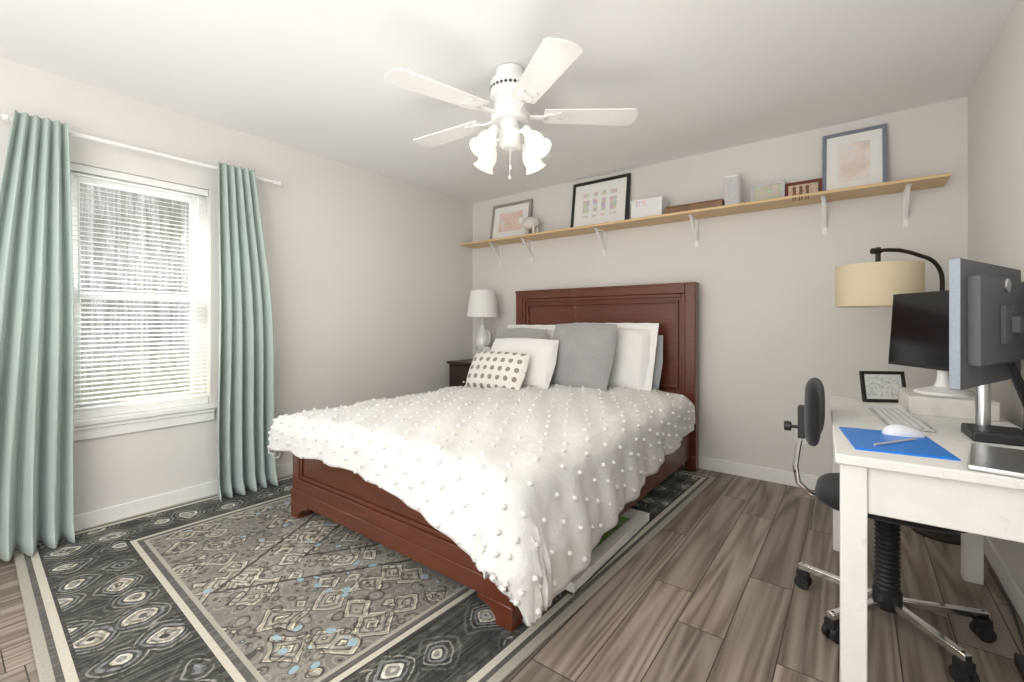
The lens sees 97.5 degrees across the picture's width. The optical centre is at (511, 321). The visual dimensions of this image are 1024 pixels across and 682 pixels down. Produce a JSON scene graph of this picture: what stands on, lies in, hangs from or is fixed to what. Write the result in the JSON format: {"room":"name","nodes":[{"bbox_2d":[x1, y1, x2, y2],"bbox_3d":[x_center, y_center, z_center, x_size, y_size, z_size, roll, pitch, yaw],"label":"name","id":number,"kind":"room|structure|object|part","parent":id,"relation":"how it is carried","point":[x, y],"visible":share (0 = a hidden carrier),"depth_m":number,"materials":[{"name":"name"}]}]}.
{"room":"bedroom","nodes":[
{"label":"bedroom","id":0,"kind":"room"},
{"bbox_2d":[0,57,472,515],"bbox_3d":[-2.010,-0.080,3.001,0.150,2.440,5.000,0,0,37],"label":"wall","id":1,"kind":"structure","parent":0,"point":[371,279],"depth_m":3.41,"materials":[{"name":"paint"}]},
{"bbox_2d":[0,110,280,561],"bbox_3d":[-2.067,0.053,2.605,0.242,2.132,1.464,0,0,37],"label":"curtains","id":2,"kind":"object","parent":1,"relation":"attached to","point":[36,382],"visible":1,"depth_m":2.26,"materials":[{"name":"teal fabric"}]},
{"bbox_3d":[-2.373,0.053,2.159,0.163,2.132,0.383,0,0,37],"label":"panel","id":3,"kind":"part","parent":2,"relation":"part of","materials":[{"name":"teal fabric"}]},
{"bbox_3d":[-2.086,-0.975,2.694,0.104,0.060,1.346,0,0,37],"label":"rod","id":4,"kind":"part","parent":2,"relation":"part of","materials":[{"name":"white metal"}]},
{"bbox_3d":[-1.752,0.053,2.961,0.176,2.132,0.353,0,0,37],"label":"panel","id":5,"kind":"part","parent":2,"relation":"part of","materials":[{"name":"teal fabric"}]},
{"bbox_2d":[70,163,217,441],"bbox_3d":[-2.216,-0.107,2.692,0.170,1.505,0.755,0,0,37],"label":"window unit","id":6,"kind":"structure","parent":1,"relation":"in","point":[100,419],"depth_m":2.68,"materials":[{"name":"plastic"}]},
{"bbox_2d":[74,461,292,530],"bbox_3d":[-1.945,1.093,2.951,0.014,0.095,5.000,0,0,37],"label":"baseboard","id":7,"kind":"structure","parent":1,"relation":"attached to","point":[105,515],"depth_m":2.67,"materials":[{"name":"white wood"}]},
{"bbox_2d":[0,0,1015,202],"bbox_3d":[-0.418,-1.350,1.783,4.460,0.100,5.600,0,0,37],"label":"ceiling","id":8,"kind":"structure","parent":0,"point":[686,78],"depth_m":2.27,"materials":[{"name":"white paint"}]},
{"bbox_2d":[385,37,637,178],"bbox_3d":[-0.046,-1.020,2.348,1.238,0.558,1.272,0,0,37],"label":"ceiling fan","id":9,"kind":"object","parent":8,"relation":"hanging from","point":[515,89],"visible":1,"depth_m":2.23,"materials":[{"name":"white metal"}]},
{"bbox_2d":[0,465,1023,681],"bbox_3d":[-0.418,1.190,1.783,4.460,0.100,5.600,0,0,37],"label":"floor","id":10,"kind":"structure","parent":0,"point":[701,587],"depth_m":1.76,"materials":[{"name":"brown wood"}]},
{"bbox_2d":[13,469,715,681],"bbox_3d":[-0.515,1.133,2.751,2.440,0.013,3.300,0,0,39],"label":"rug","id":11,"kind":"object","parent":10,"relation":"on","point":[261,584],"visible":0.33,"depth_m":1.80,"materials":[{"name":"grey fabric"}]},
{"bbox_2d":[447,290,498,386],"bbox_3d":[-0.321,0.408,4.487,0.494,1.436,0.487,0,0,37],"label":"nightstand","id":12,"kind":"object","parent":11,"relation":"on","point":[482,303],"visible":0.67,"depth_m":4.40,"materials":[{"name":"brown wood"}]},
{"bbox_2d":[466,290,498,361],"bbox_3d":[-0.292,0.043,4.507,0.330,0.705,0.330,0,0,37],"label":"lamp","id":13,"kind":"object","parent":12,"relation":"on","point":[482,303],"depth_m":4.40,"materials":[{"name":"white ceramic"}]},
{"bbox_2d":[267,282,698,631],"bbox_3d":[0.029,0.415,2.935,1.903,1.422,2.515,0,0,37],"label":"bed","id":14,"kind":"object","parent":11,"relation":"on","point":[533,460],"visible":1,"depth_m":2.23,"materials":[{"name":"white fabric"}]},
{"bbox_3d":[0.284,1.096,2.348,0.570,0.050,0.850,0,0,37],"label":"stored frame","id":15,"kind":"part","parent":14,"relation":"part of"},
{"bbox_2d":[543,322,617,391],"bbox_3d":[0.527,0.267,3.521,0.600,0.550,0.156,0,-20,40],"label":"pillow","id":16,"kind":"object","parent":14,"relation":"on","point":[585,353],"depth_m":3.42,"materials":[{"name":"grey fabric"}]},
{"bbox_2d":[784,377,996,681],"bbox_3d":[1.419,0.687,1.727,0.636,0.904,0.584,0,0,37],"label":"office chair","id":17,"kind":"object","parent":10,"relation":"on","point":[885,593],"visible":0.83,"depth_m":1.67,"materials":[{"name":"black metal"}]},
{"bbox_3d":[1.184,0.415,1.880,0.077,0.130,0.060,0,0,37],"label":"knob","id":18,"kind":"part","parent":17,"relation":"part of","materials":[{"name":"black plastic"}]},
{"bbox_2d":[835,247,960,544],"bbox_3d":[2.095,0.372,2.402,0.590,1.535,0.545,0,0,37],"label":"floor lamp","id":19,"kind":"object","parent":10,"relation":"on","point":[878,282],"visible":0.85,"depth_m":2.29,"materials":[{"name":"beige fabric"}]},
{"bbox_3d":[1.954,-0.190,2.399,0.370,0.220,0.370,0,0,37],"label":"lamp shade","id":20,"kind":"part","parent":19,"relation":"part of","materials":[{"name":"fabric"}]},
{"bbox_2d":[830,258,1023,681],"bbox_3d":[1.510,0.477,1.637,0.562,1.325,1.276,0,0,35],"label":"desk","id":21,"kind":"object","parent":10,"relation":"on","point":[946,450],"visible":1,"depth_m":1.33,"materials":[{"name":"white wood"}]},
{"bbox_2d":[858,370,908,402],"bbox_3d":[1.752,0.308,2.121,0.190,0.145,0.014,0,-10,7],"label":"photo frame","id":22,"kind":"object","parent":21,"relation":"on","point":[876,386],"depth_m":2.12,"materials":[{"name":"black wood"}]},
{"bbox_2d":[988,568,1023,681],"bbox_3d":[1.844,1.123,1.659,0.074,0.035,1.050,0,0,37],"label":"power strip","id":23,"kind":"object","parent":10,"relation":"on","point":[1019,661],"visible":0.96,"depth_m":1.59,"materials":[{"name":"black plastic"}]},
{"bbox_2d":[473,97,967,476],"bbox_3d":[1.137,-0.080,3.817,4.460,2.440,0.120,0,0,37],"label":"wall","id":24,"kind":"structure","parent":0,"point":[777,329],"depth_m":3.21,"materials":[{"name":"paint"}]},
{"bbox_2d":[460,123,950,265],"bbox_3d":[1.001,-0.922,3.679,3.710,0.682,0.260,0,0,37],"label":"shelf","id":25,"kind":"object","parent":24,"relation":"attached to","point":[854,163],"visible":1,"depth_m":3.20,"materials":[{"name":"brown wood"}]},
{"bbox_3d":[1.785,-0.894,3.141,0.210,0.160,0.020,0,-12,37],"label":"frame silver","id":26,"kind":"part","parent":25,"relation":"part of","materials":[{"name":"silver metal"}]},
{"bbox_3d":[1.956,-0.880,3.019,0.210,0.130,0.020,0,-12,37],"label":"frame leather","id":27,"kind":"part","parent":25,"relation":"part of","materials":[{"name":"brown leather"}]},
{"bbox_2d":[683,456,818,489],"bbox_3d":[1.100,1.093,3.761,3.810,0.095,0.014,0,0,37],"label":"baseboard","id":28,"kind":"structure","parent":24,"relation":"attached to","point":[723,466],"depth_m":3.25,"materials":[{"name":"white wood"}]},
{"bbox_2d":[796,428,807,443],"bbox_3d":[1.988,0.782,3.087,0.070,0.115,0.006,0,0,37],"label":"outlet plates","id":29,"kind":"object","parent":24,"relation":"attached to","point":[804,441],"visible":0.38,"depth_m":3.08,"materials":[{"name":"white plastic"}]},
{"bbox_2d":[968,0,1023,592],"bbox_3d":[1.072,-0.080,0.456,0.120,2.440,5.300,0,0,37],"label":"wall","id":30,"kind":"structure","parent":0,"point":[996,165],"depth_m":1.98,"materials":[{"name":"paint"}]},
{"bbox_2d":[984,536,1023,623],"bbox_3d":[1.110,1.093,0.615,0.014,0.095,5.000,0,0,37],"label":"baseboard","id":31,"kind":"structure","parent":30,"relation":"attached to","point":[1011,587],"depth_m":1.89,"materials":[{"name":"white wood"}]},
{"label":"outside","id":32,"kind":"structure","parent":0,"visible":0},
{"bbox_2d":[80,183,189,402],"bbox_3d":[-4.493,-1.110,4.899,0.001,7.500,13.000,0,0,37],"label":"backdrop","id":33,"kind":"structure","parent":32,"point":[138,209],"depth_m":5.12,"materials":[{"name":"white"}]}
]}

